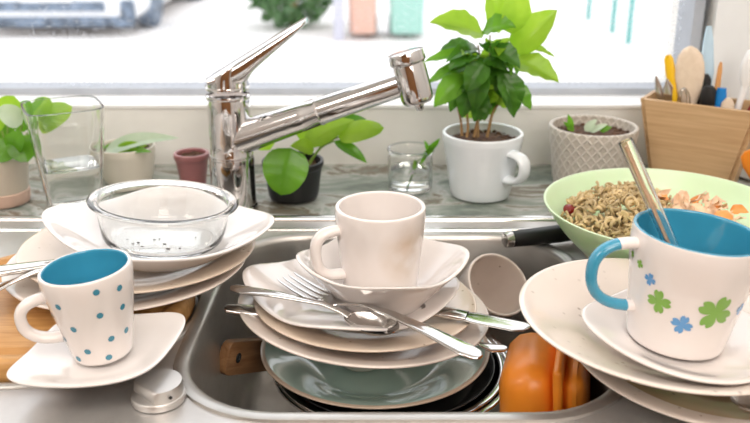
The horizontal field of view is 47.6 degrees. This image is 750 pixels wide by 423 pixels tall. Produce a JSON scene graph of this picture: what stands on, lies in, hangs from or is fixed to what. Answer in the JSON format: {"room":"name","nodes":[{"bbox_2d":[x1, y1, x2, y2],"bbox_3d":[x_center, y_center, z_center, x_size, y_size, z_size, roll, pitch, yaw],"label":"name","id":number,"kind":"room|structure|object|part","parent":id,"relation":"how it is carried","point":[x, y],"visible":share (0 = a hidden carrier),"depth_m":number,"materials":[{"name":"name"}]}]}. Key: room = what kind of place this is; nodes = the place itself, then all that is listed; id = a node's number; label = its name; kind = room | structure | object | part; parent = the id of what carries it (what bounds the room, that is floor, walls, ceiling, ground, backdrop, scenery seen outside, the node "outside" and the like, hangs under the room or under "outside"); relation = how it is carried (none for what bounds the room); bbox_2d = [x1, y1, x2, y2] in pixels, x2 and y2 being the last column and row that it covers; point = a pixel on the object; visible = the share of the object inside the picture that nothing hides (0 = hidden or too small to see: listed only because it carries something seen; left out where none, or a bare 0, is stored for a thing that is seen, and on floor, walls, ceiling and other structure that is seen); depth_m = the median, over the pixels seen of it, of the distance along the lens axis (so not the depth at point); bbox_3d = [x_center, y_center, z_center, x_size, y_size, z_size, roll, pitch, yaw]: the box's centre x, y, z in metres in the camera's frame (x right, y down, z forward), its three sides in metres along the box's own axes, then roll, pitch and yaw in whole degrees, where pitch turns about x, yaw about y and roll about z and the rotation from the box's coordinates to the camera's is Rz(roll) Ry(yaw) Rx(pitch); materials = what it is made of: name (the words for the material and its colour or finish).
{"room":"kitchen","nodes":[
{"label":"kitchen","id":0,"kind":"room"},
{"bbox_2d":[0,0,717,163],"bbox_3d":[-0.390,-0.404,1.125,2.220,2.450,0.200,0,21,0],"label":"wall","id":1,"kind":"structure","parent":0,"point":[190,125],"depth_m":1.13,"materials":[{"name":"beige paint"}]},
{"bbox_2d":[0,0,705,107],"bbox_3d":[-0.384,-0.680,0.967,1.632,1.124,0.102,0,21,0],"label":"window","id":2,"kind":"structure","parent":1,"relation":"in","point":[690,17],"depth_m":1.17,"materials":[{"name":"white plastic"}]},
{"bbox_2d":[0,164,749,214],"bbox_3d":[-0.380,0.071,0.841,2.140,0.038,0.665,0,21,0],"label":"countertop","id":3,"kind":"structure","parent":1,"relation":"attached to","point":[337,181],"depth_m":1.04,"materials":[{"name":"grey stone"}]},
{"bbox_2d":[0,96,47,208],"bbox_3d":[-0.417,-0.075,0.989,0.110,0.130,0.089,0,21,0],"label":"potted leafy plant","id":4,"kind":"object","parent":3,"relation":"on","point":[16,152],"visible":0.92,"depth_m":0.96,"materials":[{"name":"green plant"}]},
{"bbox_3d":[-0.438,-0.040,0.994,0.068,0.058,0.068,0,20,0],"label":"pot","id":5,"kind":"part","parent":4,"relation":"part of","materials":[{"name":"beige ceramic"}]},
{"bbox_2d":[20,95,103,207],"bbox_3d":[-0.338,-0.058,0.940,0.081,0.123,0.081,-10,23,-25],"label":"glass","id":6,"kind":"object","parent":3,"relation":"on","point":[66,134],"visible":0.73,"depth_m":0.91,"materials":[{"name":"glass"}]},
{"bbox_2d":[103,132,177,184],"bbox_3d":[-0.302,-0.068,1.058,0.098,0.065,0.072,16,26,37],"label":"potted succulent","id":7,"kind":"object","parent":3,"relation":"on","point":[129,157],"visible":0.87,"depth_m":1.04,"materials":[{"name":"beige ceramic"}]},
{"bbox_2d":[103,139,154,184],"bbox_3d":[-0.312,-0.061,1.070,0.072,0.046,0.072,0,20,0],"label":"pot","id":8,"kind":"object","parent":7,"relation":"attached to","point":[124,159],"depth_m":1.04,"materials":[{"name":"beige ceramic"}]},
{"bbox_2d":[173,148,208,183],"bbox_3d":[-0.223,-0.051,1.040,0.043,0.046,0.043,0,21,0],"label":"pot","id":9,"kind":"object","parent":3,"relation":"on","point":[191,163],"visible":0.81,"depth_m":1.03,"materials":[{"name":"ceramic"}]},
{"bbox_2d":[251,114,383,203],"bbox_3d":[-0.072,-0.064,0.997,0.143,0.102,0.096,-8,22,-19],"label":"leaf plant","id":10,"kind":"object","parent":3,"relation":"on","point":[292,176],"visible":0.95,"depth_m":0.97,"materials":[{"name":"green plant"}]},
{"bbox_3d":[-0.097,-0.039,1.009,0.073,0.047,0.073,0,20,0],"label":"pot","id":11,"kind":"part","parent":10,"relation":"part of","materials":[{"name":"black plastic"}]},
{"bbox_3d":[-0.064,-0.068,0.997,0.033,0.033,0.002,1,21,3],"label":"stem","id":12,"kind":"part","parent":10,"relation":"part of","materials":[{"name":"green plant"}]},
{"bbox_3d":[-0.062,-0.070,0.996,0.040,0.038,0.002,1,21,3],"label":"stem","id":13,"kind":"part","parent":10,"relation":"part of","materials":[{"name":"green plant"}]},
{"bbox_2d":[205,17,432,208],"bbox_3d":[-0.064,-0.099,0.925,0.257,0.217,0.054,5,21,13],"label":"kitchen faucet","id":14,"kind":"object","parent":3,"relation":"on","point":[234,135],"visible":0.94,"depth_m":0.91,"materials":[{"name":"silver metal"}]},
{"bbox_3d":[-0.126,-0.174,0.921,0.108,0.072,0.046,0,20,0],"label":"lever","id":15,"kind":"part","parent":14,"relation":"part of","materials":[{"name":"silver metal"}]},
{"bbox_3d":[-0.063,-0.104,0.917,0.200,0.103,0.039,6,21,15],"label":"spout","id":16,"kind":"part","parent":14,"relation":"part of","materials":[{"name":"silver metal"}]},
{"bbox_2d":[0,215,687,422],"bbox_3d":[0.020,0.137,0.787,1.286,0.158,0.414,0,21,0],"label":"sink","id":17,"kind":"object","parent":3,"relation":"in","point":[212,396],"depth_m":0.68,"materials":[{"name":"silver metal"}]},
{"bbox_2d":[6,312,185,387],"bbox_3d":[-0.202,0.103,0.629,0.107,0.016,0.106,1,21,3],"label":"saucer","id":18,"kind":"object","parent":17,"relation":"on","point":[51,365],"visible":0.61,"depth_m":0.62,"materials":[{"name":"white ceramic"}]},
{"bbox_2d":[14,248,133,365],"bbox_3d":[-0.211,0.070,0.619,0.076,0.074,0.065,7,22,18],"label":"mug","id":19,"kind":"object","parent":18,"relation":"on","point":[88,294],"visible":1,"depth_m":0.60,"materials":[{"name":"white ceramic"}]},
{"bbox_3d":[-0.242,0.078,0.608,0.030,0.041,0.010,-10,22,-13],"label":"handle","id":20,"kind":"part","parent":19,"relation":"part of","materials":[{"name":"white ceramic"}]},
{"bbox_2d":[0,254,195,381],"bbox_3d":[-0.275,0.082,0.741,0.232,0.024,0.232,0,21,0],"label":"cutting board","id":21,"kind":"object","parent":17,"relation":"on","point":[13,345],"visible":0.11,"depth_m":0.69,"materials":[{"name":"brown wood"}]},
{"bbox_2d":[1,253,245,310],"bbox_3d":[-0.222,0.050,0.768,0.218,0.017,0.218,0,21,0],"label":"dinner plate","id":22,"kind":"object","parent":21,"relation":"on","point":[27,287],"visible":0.12,"depth_m":0.71,"materials":[{"name":"beige ceramic"}]},
{"bbox_2d":[16,228,255,293],"bbox_3d":[-0.213,0.036,0.771,0.208,0.020,0.208,-9,22,-23],"label":"dinner plate","id":23,"kind":"object","parent":22,"relation":"on","point":[42,245],"visible":0.29,"depth_m":0.74,"materials":[{"name":"beige ceramic"}]},
{"bbox_2d":[0,259,54,276],"bbox_3d":[-0.239,0.039,0.734,0.190,0.018,0.020,-12,24,-29],"label":"table knife","id":24,"kind":"object","parent":23,"relation":"on","point":[18,268],"visible":0.15,"depth_m":0.70,"materials":[{"name":"metal"}]},
{"bbox_2d":[0,257,135,290],"bbox_3d":[-0.268,0.051,0.702,0.190,0.011,0.022,-11,23,-26],"label":"fork","id":25,"kind":"object","parent":23,"relation":"on","point":[5,284],"visible":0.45,"depth_m":0.69,"materials":[{"name":"metal"}]},
{"bbox_2d":[42,202,274,271],"bbox_3d":[-0.192,0.018,0.761,0.174,0.043,0.173,17,27,39],"label":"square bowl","id":26,"kind":"object","parent":23,"relation":"on","point":[75,225],"visible":0.4,"depth_m":0.75,"materials":[{"name":"white ceramic"}]},
{"bbox_2d":[86,179,238,258],"bbox_3d":[-0.187,0.007,0.758,0.130,0.050,0.130,-12,24,-30],"label":"glass dish","id":27,"kind":"object","parent":26,"relation":"on","point":[148,218],"visible":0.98,"depth_m":0.75,"materials":[{"name":"clear glass"}]},
{"bbox_2d":[0,292,204,389],"bbox_3d":[-0.275,0.120,0.755,0.256,0.079,0.256,0,20,0],"label":"basin","id":28,"kind":"object","parent":17,"relation":"in","point":[186,357],"depth_m":0.67,"materials":[{"name":"white ceramic"}]},
{"bbox_3d":[-0.155,0.128,0.608,0.039,0.015,0.039,-5,21,-13],"label":"drain control knob","id":29,"kind":"part","parent":17,"relation":"part of","materials":[{"name":"silver metal"}]},
{"bbox_3d":[-0.155,0.132,0.610,0.039,0.006,0.039,-5,21,-13],"label":"knob","id":30,"kind":"part","parent":17,"relation":"part of","materials":[{"name":"silver metal"}]},
{"bbox_2d":[220,337,266,375],"bbox_3d":[-0.096,0.139,0.834,0.011,0.089,0.160,12,24,29],"label":"wooden board","id":31,"kind":"object","parent":17,"relation":"in","point":[241,355],"visible":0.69,"depth_m":0.78,"materials":[{"name":"brown wood"}]},
{"bbox_2d":[273,332,506,411],"bbox_3d":[0.016,0.176,0.783,0.217,0.086,0.217,-5,21,-12],"label":"steel bowl","id":32,"kind":"object","parent":17,"relation":"in","point":[490,405],"visible":0.15,"depth_m":0.71,"materials":[{"name":"silver metal"}]},
{"bbox_2d":[279,335,504,411],"bbox_3d":[0.014,0.171,0.781,0.208,0.080,0.208,-8,22,-19],"label":"steel bowl","id":33,"kind":"object","parent":32,"relation":"in","point":[492,390],"visible":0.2,"depth_m":0.73,"materials":[{"name":"silver metal"}]},
{"bbox_2d":[299,352,494,411],"bbox_3d":[0.012,0.144,0.773,0.198,0.023,0.198,0,21,0],"label":"frying pan","id":34,"kind":"object","parent":33,"relation":"on","point":[456,401],"visible":0.19,"depth_m":0.73,"materials":[{"name":"black metal"}]},
{"bbox_2d":[260,336,489,409],"bbox_3d":[0.000,0.131,0.775,0.207,0.024,0.207,2,21,5],"label":"plate","id":35,"kind":"object","parent":34,"relation":"on","point":[329,384],"visible":0.46,"depth_m":0.74,"materials":[{"name":"teal green glaze"}]},
{"bbox_2d":[238,289,488,371],"bbox_3d":[-0.009,0.106,0.767,0.223,0.068,0.223,-6,21,-17],"label":"plate","id":36,"kind":"object","parent":35,"relation":"on","point":[473,334],"visible":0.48,"depth_m":0.69,"materials":[{"name":"beige ceramic"}]},
{"bbox_2d":[253,281,476,352],"bbox_3d":[-0.009,0.083,0.756,0.196,0.022,0.197,-16,26,-37],"label":"dinner plate","id":37,"kind":"object","parent":36,"relation":"on","point":[405,339],"visible":0.23,"depth_m":0.69,"materials":[{"name":"beige ceramic"}]},
{"bbox_2d":[224,304,258,316],"bbox_3d":[-0.083,0.087,0.737,0.094,0.016,0.020,-2,21,-6],"label":"knife","id":38,"kind":"object","parent":37,"relation":"on","point":[232,309],"visible":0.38,"depth_m":0.73,"materials":[{"name":"metal"}]},
{"bbox_2d":[242,259,459,331],"bbox_3d":[-0.021,0.068,0.752,0.166,0.031,0.166,-18,27,-39],"label":"square plate","id":39,"kind":"object","parent":37,"relation":"on","point":[263,275],"visible":0.32,"depth_m":0.73,"materials":[{"name":"white ceramic"}]},
{"bbox_2d":[230,285,399,335],"bbox_3d":[-0.050,0.079,0.696,0.152,0.019,0.031,10,23,25],"label":"teaspoon","id":40,"kind":"object","parent":39,"relation":"on","point":[354,318],"visible":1,"depth_m":0.69,"materials":[{"name":"metal"}]},
{"bbox_3d":[-0.071,0.071,0.698,0.110,0.009,0.014,12,23,20],"label":"handle","id":41,"kind":"part","parent":40,"relation":"part of","materials":[{"name":"metal"}]},
{"bbox_2d":[344,312,399,335],"bbox_3d":[-0.003,0.092,0.675,0.046,0.009,0.031,12,23,20],"label":"spoon bowl","id":42,"kind":"object","parent":40,"relation":"attached to","point":[354,318],"depth_m":0.68,"materials":[{"name":"metal"}]},
{"bbox_2d":[277,272,482,359],"bbox_3d":[-0.001,0.082,0.687,0.212,0.014,0.024,17,26,40],"label":"fork","id":43,"kind":"object","parent":39,"relation":"on","point":[458,346],"visible":0.91,"depth_m":0.66,"materials":[{"name":"metal"}]},
{"bbox_3d":[0.024,0.089,0.665,0.144,0.013,0.018,17,26,40],"label":"handle","id":44,"kind":"part","parent":43,"relation":"part of","materials":[{"name":"metal"}]},
{"bbox_2d":[296,237,469,314],"bbox_3d":[0.007,0.056,0.738,0.129,0.048,0.129,15,25,35],"label":"square bowl","id":45,"kind":"object","parent":39,"relation":"on","point":[440,262],"visible":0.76,"depth_m":0.71,"materials":[{"name":"white ceramic"}]},
{"bbox_2d":[310,191,425,286],"bbox_3d":[-0.006,0.034,0.726,0.097,0.083,0.076,0,21,0],"label":"mug","id":46,"kind":"object","parent":45,"relation":"on","point":[379,234],"visible":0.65,"depth_m":0.70,"materials":[{"name":"ceramic"}]},
{"bbox_3d":[-0.040,0.035,0.709,0.029,0.050,0.012,-7,22,-19],"label":"handle","id":47,"kind":"part","parent":46,"relation":"part of","materials":[{"name":"white ceramic"}]},
{"bbox_2d":[421,304,530,330],"bbox_3d":[0.084,0.088,0.713,0.094,0.008,0.020,7,22,17],"label":"knife","id":48,"kind":"object","parent":37,"relation":"on","point":[451,313],"visible":0.92,"depth_m":0.71,"materials":[{"name":"metal"}]},
{"bbox_3d":[0.058,0.085,0.721,0.040,0.006,0.018,9,22,16],"label":"handle","id":49,"kind":"part","parent":48,"relation":"part of","materials":[{"name":"metal"}]},
{"bbox_3d":[0.092,0.091,0.711,0.077,0.004,0.020,9,22,16],"label":"blade","id":50,"kind":"part","parent":48,"relation":"part of","materials":[{"name":"metal"}]},
{"bbox_2d":[476,341,506,352],"bbox_3d":[0.074,0.117,0.718,0.075,0.016,0.031,-2,21,-1],"label":"teaspoon","id":51,"kind":"object","parent":35,"relation":"on","point":[493,348],"visible":0.28,"depth_m":0.71,"materials":[{"name":"metal"}]},
{"bbox_3d":[0.021,0.150,0.770,0.355,0.146,0.347,0,20,0],"label":"bowl","id":52,"kind":"part","parent":17,"relation":"part of","materials":[{"name":"silver metal"}]},
{"bbox_2d":[458,253,526,328],"bbox_3d":[0.108,0.089,0.867,0.069,0.096,0.096,-17,26,-38],"label":"cup","id":53,"kind":"object","parent":17,"relation":"in","point":[495,279],"visible":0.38,"depth_m":0.87,"materials":[{"name":"ceramic"}]},
{"bbox_2d":[501,225,570,247],"bbox_3d":[0.228,0.018,0.888,0.205,0.018,0.023,-6,21,-15],"label":"utensil","id":54,"kind":"object","parent":17,"relation":"on","point":[554,233],"visible":0.59,"depth_m":0.86,"materials":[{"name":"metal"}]},
{"bbox_2d":[499,332,590,411],"bbox_3d":[0.143,0.174,0.709,0.079,0.146,0.109,5,21,14],"label":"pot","id":55,"kind":"object","parent":17,"relation":"in","point":[536,376],"visible":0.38,"depth_m":0.66,"materials":[{"name":"orange plastic"}]},
{"bbox_3d":[0.167,0.177,0.704,0.020,0.128,0.090,1,16,16],"label":"box lid","id":56,"kind":"part","parent":55,"relation":"part of","materials":[{"name":"orange plastic"}]},
{"bbox_2d":[544,168,749,258],"bbox_3d":[0.277,0.021,0.821,0.229,0.060,0.229,3,21,7],"label":"salad bowl","id":57,"kind":"object","parent":17,"relation":"on","point":[556,194],"visible":0.31,"depth_m":0.88,"materials":[{"name":"green ceramic"}]},
{"bbox_2d":[560,181,675,258],"bbox_3d":[0.248,0.012,0.813,0.138,0.066,0.120,8,22,20],"label":"salad","id":58,"kind":"object","parent":57,"relation":"in","point":[616,222],"visible":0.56,"depth_m":0.81,"materials":[{"name":"beige food"}]},
{"bbox_2d":[563,204,575,217],"bbox_3d":[0.192,-0.001,0.829,0.018,0.013,0.012,-3,21,-8],"label":"tomato piece","id":59,"kind":"object","parent":58,"relation":"on","point":[570,208],"visible":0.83,"depth_m":0.82,"materials":[{"name":"red food"}]},
{"bbox_2d":[657,189,748,222],"bbox_3d":[0.308,0.012,0.806,0.098,0.057,0.092,3,21,7],"label":"cheese shaving","id":60,"kind":"object","parent":57,"relation":"in","point":[681,199],"visible":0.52,"depth_m":0.81,"materials":[{"name":"beige food"}]},
{"bbox_2d":[713,210,732,219],"bbox_3d":[0.317,0.007,0.776,0.019,0.017,0.015,-10,23,-26],"label":"carrot piece","id":61,"kind":"object","parent":60,"relation":"on","point":[722,213],"visible":0.41,"depth_m":0.77,"materials":[{"name":"orange food"}]},
{"bbox_2d":[581,363,749,422],"bbox_3d":[0.256,0.111,0.640,0.216,0.018,0.216,-8,22,-20],"label":"dinner plate","id":62,"kind":"object","parent":17,"relation":"on","point":[690,408],"visible":0.2,"depth_m":0.58,"materials":[{"name":"beige ceramic"}]},
{"bbox_2d":[519,258,749,395],"bbox_3d":[0.213,0.088,0.634,0.211,0.034,0.212,-2,21,-5],"label":"dinner plate","id":63,"kind":"object","parent":62,"relation":"on","point":[552,300],"visible":0.44,"depth_m":0.63,"materials":[{"name":"beige ceramic"}]},
{"bbox_2d":[582,288,749,384],"bbox_3d":[0.225,0.090,0.615,0.132,0.024,0.132,-15,25,-35],"label":"saucer","id":64,"kind":"object","parent":63,"relation":"on","point":[732,366],"visible":0.49,"depth_m":0.59,"materials":[{"name":"white ceramic"}]},
{"bbox_2d":[585,208,749,360],"bbox_3d":[0.214,0.050,0.608,0.112,0.090,0.090,9,22,23],"label":"mug","id":65,"kind":"object","parent":64,"relation":"on","point":[686,301],"visible":0.98,"depth_m":0.58,"materials":[{"name":"white ceramic"}]},
{"bbox_3d":[0.166,0.043,0.592,0.041,0.056,0.010,2,21,-9],"label":"handle","id":66,"kind":"part","parent":65,"relation":"part of","materials":[{"name":"blue ceramic"}]},
{"bbox_2d":[618,137,679,246],"bbox_3d":[0.207,0.019,0.602,0.082,0.138,0.010,11,23,26],"label":"spoon","id":67,"kind":"object","parent":65,"relation":"in","point":[637,168],"visible":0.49,"depth_m":0.59,"materials":[{"name":"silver polished steel"}]},
{"bbox_2d":[730,395,749,413],"bbox_3d":[0.290,0.122,0.574,0.110,0.017,0.024,-5,21,-14],"label":"tablespoon","id":68,"kind":"object","parent":62,"relation":"on","point":[742,402],"visible":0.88,"depth_m":0.57,"materials":[{"name":"metal"}]},
{"bbox_2d":[387,138,439,194],"bbox_3d":[0.045,-0.062,1.032,0.061,0.073,0.057,0,21,0],"label":"glass jar","id":69,"kind":"object","parent":3,"relation":"on","point":[410,164],"visible":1,"depth_m":1.02,"materials":[{"name":"glass"}]},
{"bbox_2d":[425,0,558,202],"bbox_3d":[0.134,-0.139,0.982,0.152,0.252,0.096,3,21,8],"label":"plant","id":70,"kind":"object","parent":3,"relation":"on","point":[482,158],"visible":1,"depth_m":0.96,"materials":[{"name":"green plant"}]},
{"bbox_3d":[0.098,-0.112,0.996,0.012,0.049,0.007,0,20,0],"label":"stem","id":71,"kind":"part","parent":70,"relation":"part of","materials":[{"name":"brown plant"}]},
{"bbox_3d":[0.104,-0.116,0.983,0.011,0.062,0.005,0,20,0],"label":"stem","id":72,"kind":"part","parent":70,"relation":"part of","materials":[{"name":"brown plant"}]},
{"bbox_3d":[0.123,-0.139,0.993,0.009,0.109,0.010,-8,22,-21],"label":"stem","id":73,"kind":"part","parent":70,"relation":"part of","materials":[{"name":"brown plant"}]},
{"bbox_3d":[0.124,-0.143,0.981,0.018,0.119,0.005,0,20,0],"label":"stem","id":74,"kind":"part","parent":70,"relation":"part of","materials":[{"name":"plant"}]},
{"bbox_2d":[442,122,530,202],"bbox_3d":[0.128,-0.056,1.010,0.098,0.078,0.102,0,20,0],"label":"mug","id":75,"kind":"object","parent":70,"relation":"attached to","point":[482,158],"depth_m":0.98,"materials":[{"name":"white ceramic"}]},
{"bbox_3d":[0.141,-0.137,0.990,0.023,0.102,0.006,-5,21,-14],"label":"stem","id":76,"kind":"part","parent":70,"relation":"part of","materials":[{"name":"brown plant"}]},
{"bbox_2d":[549,114,638,181],"bbox_3d":[0.265,-0.076,1.039,0.106,0.094,0.106,0,21,0],"label":"planter","id":77,"kind":"object","parent":3,"relation":"on","point":[578,143],"visible":0.78,"depth_m":1.01,"materials":[{"name":"ceramic"}]},
{"bbox_2d":[640,90,749,181],"bbox_3d":[0.398,-0.084,1.047,0.138,0.107,0.066,13,24,31],"label":"box","id":78,"kind":"object","parent":3,"relation":"on","point":[679,136],"visible":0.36,"depth_m":1.02,"materials":[{"name":"brown wood"}]},
{"bbox_3d":[0.352,-0.095,1.075,0.028,0.107,0.054,13,24,31],"label":"panel","id":79,"kind":"part","parent":78,"relation":"part of","materials":[{"name":"brown wood"}]},
{"bbox_2d":[655,76,663,99],"bbox_3d":[0.363,-0.107,1.056,0.042,0.120,0.006,10,23,25],"label":"server","id":80,"kind":"object","parent":78,"relation":"in","point":[658,87],"visible":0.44,"depth_m":1.05,"materials":[{"name":"silver metal"}]},
{"bbox_2d":[662,79,672,100],"bbox_3d":[0.370,-0.105,1.053,0.037,0.117,0.006,9,22,23],"label":"server","id":81,"kind":"object","parent":78,"relation":"in","point":[667,89],"visible":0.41,"depth_m":1.04,"materials":[{"name":"silver metal"}]},
{"bbox_2d":[664,54,678,101],"bbox_3d":[0.372,-0.119,1.048,0.046,0.146,0.007,14,24,32],"label":"spatula","id":82,"kind":"object","parent":78,"relation":"in","point":[669,64],"visible":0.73,"depth_m":1.04,"materials":[{"name":"plastic"}]},
{"bbox_3d":[0.360,-0.172,1.037,0.012,0.039,0.006,-8,12,23],"label":"blade","id":83,"kind":"part","parent":82,"relation":"part of","materials":[{"name":"yellow plastic"}]},
{"bbox_3d":[0.377,-0.101,1.052,0.009,0.112,0.006,-8,12,23],"label":"handle","id":84,"kind":"part","parent":82,"relation":"part of","materials":[{"name":"yellow plastic"}]},
{"bbox_2d":[677,88,689,102],"bbox_3d":[0.378,-0.100,1.046,0.020,0.106,0.014,8,22,20],"label":"wire whisk","id":85,"kind":"object","parent":78,"relation":"in","point":[682,88],"visible":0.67,"depth_m":1.03,"materials":[{"name":"metal"}]},
{"bbox_2d":[675,46,704,103],"bbox_3d":[0.382,-0.124,1.043,0.037,0.158,0.010,10,23,25],"label":"wooden spoon","id":86,"kind":"object","parent":78,"relation":"in","point":[690,65],"visible":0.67,"depth_m":1.02,"materials":[{"name":"brown wood"}]},
{"bbox_2d":[697,74,710,104],"bbox_3d":[0.398,-0.106,1.043,0.017,0.125,0.008,13,24,31],"label":"spatula","id":87,"kind":"object","parent":78,"relation":"in","point":[707,80],"visible":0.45,"depth_m":1.02,"materials":[{"name":"plastic"}]},
{"bbox_2d":[701,26,713,84],"bbox_3d":[0.404,-0.134,1.038,0.011,0.181,0.026,-14,25,-33],"label":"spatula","id":88,"kind":"object","parent":78,"relation":"in","point":[707,52],"visible":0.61,"depth_m":1.02,"materials":[{"name":"plastic"}]},
{"bbox_2d":[700,85,715,106],"bbox_3d":[0.399,-0.096,1.030,0.019,0.115,0.012,-1,21,-2],"label":"ladle","id":89,"kind":"object","parent":78,"relation":"in","point":[708,93],"visible":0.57,"depth_m":1.01,"materials":[{"name":"plastic"}]},
{"bbox_3d":[0.413,-0.093,1.068,0.126,0.106,0.012,13,24,31],"label":"panel","id":90,"kind":"part","parent":78,"relation":"part of","materials":[{"name":"brown wood"}]},
{"bbox_2d":[714,62,722,90],"bbox_3d":[0.409,-0.111,1.031,0.007,0.141,0.006,8,21,18],"label":"wooden stick","id":91,"kind":"object","parent":78,"relation":"in","point":[719,69],"visible":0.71,"depth_m":1.01,"materials":[{"name":"orange wood"}]},
{"bbox_2d":[715,87,726,106],"bbox_3d":[0.412,-0.095,1.031,0.014,0.112,0.006,8,23,18],"label":"scraper","id":92,"kind":"object","parent":78,"relation":"in","point":[721,93],"visible":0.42,"depth_m":1.01,"materials":[{"name":"plastic"}]},
{"bbox_2d":[720,98,734,108],"bbox_3d":[0.419,-0.087,1.026,0.015,0.101,0.007,11,23,27],"label":"wooden scoop","id":93,"kind":"object","parent":78,"relation":"in","point":[728,102],"visible":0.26,"depth_m":1.01,"materials":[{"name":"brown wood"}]},
{"bbox_3d":[0.444,-0.074,1.019,0.028,0.107,0.054,13,24,31],"label":"panel","id":94,"kind":"part","parent":78,"relation":"part of","materials":[{"name":"brown wood"}]},
{"bbox_2d":[734,49,749,109],"bbox_3d":[0.437,-0.118,1.021,0.034,0.163,0.014,7,22,18],"label":"ladle","id":95,"kind":"object","parent":78,"relation":"in","point":[744,77],"visible":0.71,"depth_m":1.00,"materials":[{"name":"plastic"}]},
{"bbox_3d":[0.431,-0.097,1.030,0.008,0.118,0.006,15,23,15],"label":"handle","id":96,"kind":"part","parent":95,"relation":"part of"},
{"bbox_2d":[741,149,749,177],"bbox_3d":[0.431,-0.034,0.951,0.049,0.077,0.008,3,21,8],"label":"orange","id":97,"kind":"object","parent":3,"relation":"on","point":[745,158],"visible":1,"depth_m":0.94,"materials":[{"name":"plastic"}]},
{"bbox_2d":[712,0,749,179],"bbox_3d":[0.566,-0.750,0.774,0.268,1.538,0.215,0,21,0],"label":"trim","id":98,"kind":"structure","parent":1,"relation":"attached to","point":[731,37],"depth_m":1.06,"materials":[{"name":"white paint"}]},
{"label":"outside","id":99,"kind":"structure","parent":0,"visible":0},
{"bbox_2d":[0,0,671,75],"bbox_3d":[0.000,-9.487,29.202,80.000,0.001,58.650,0,20,0],"label":"ground","id":100,"kind":"structure","parent":99,"point":[192,37],"depth_m":8.17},
{"bbox_2d":[0,0,169,26],"bbox_3d":[-3.220,-3.123,10.095,1.800,1.460,4.100,0,21,0],"label":"parked car","id":101,"kind":"object","parent":100,"relation":"on","point":[13,13],"visible":1,"depth_m":8.39,"materials":[{"name":"blue car paint"},{"name":"dark glass"}]},
{"bbox_3d":[-3.220,-2.102,8.305,0.520,0.110,0.030,0,20,0],"label":"number plate","id":102,"kind":"part","parent":101,"relation":"part of","materials":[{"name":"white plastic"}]},
{"bbox_2d":[245,0,332,27],"bbox_3d":[-0.878,-2.468,8.948,1.192,1.158,0.987,0,21,0],"label":"bush","id":103,"kind":"object","parent":100,"relation":"on","point":[291,12],"visible":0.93,"depth_m":8.88,"materials":[{"name":"green plant"}]},
{"bbox_2d":[333,0,343,40],"bbox_3d":[-0.352,-2.305,8.077,0.120,1.340,0.120,0,21,0],"label":"post","id":104,"kind":"object","parent":100,"relation":"on","point":[338,5],"visible":1,"depth_m":8.20,"materials":[{"name":"paint"}]},
{"bbox_2d":[348,0,376,33],"bbox_3d":[-0.120,-2.281,8.329,0.329,1.120,0.600,0,21,0],"label":"wheelie bin","id":105,"kind":"object","parent":100,"relation":"on","point":[362,13],"visible":1,"depth_m":8.24,"materials":[{"name":"plastic"}]},
{"bbox_2d":[388,0,424,33],"bbox_3d":[0.311,-2.281,8.329,0.403,1.120,0.600,0,21,0],"label":"wheelie bin","id":106,"kind":"object","parent":100,"relation":"on","point":[405,16],"visible":1,"depth_m":8.24,"materials":[{"name":"teal plastic"}]},
{"bbox_2d":[586,0,591,19],"bbox_3d":[2.413,-2.750,9.411,0.060,1.240,0.060,0,21,0],"label":"fence post","id":107,"kind":"object","parent":100,"relation":"on","point":[589,2],"visible":1,"depth_m":9.57,"materials":[{"name":"teal paint"}]},
{"bbox_2d":[609,0,617,32],"bbox_3d":[2.434,-2.414,8.512,0.060,1.240,0.060,0,21,0],"label":"fence post","id":108,"kind":"object","parent":100,"relation":"on","point":[614,2],"visible":1,"depth_m":8.65,"materials":[{"name":"teal paint"}]},
{"bbox_2d":[625,0,635,43],"bbox_3d":[2.408,-2.175,7.873,0.060,1.240,0.060,0,21,0],"label":"fence post","id":109,"kind":"object","parent":100,"relation":"on","point":[631,10],"visible":1,"depth_m":8.00,"materials":[{"name":"teal paint"}]}
]}

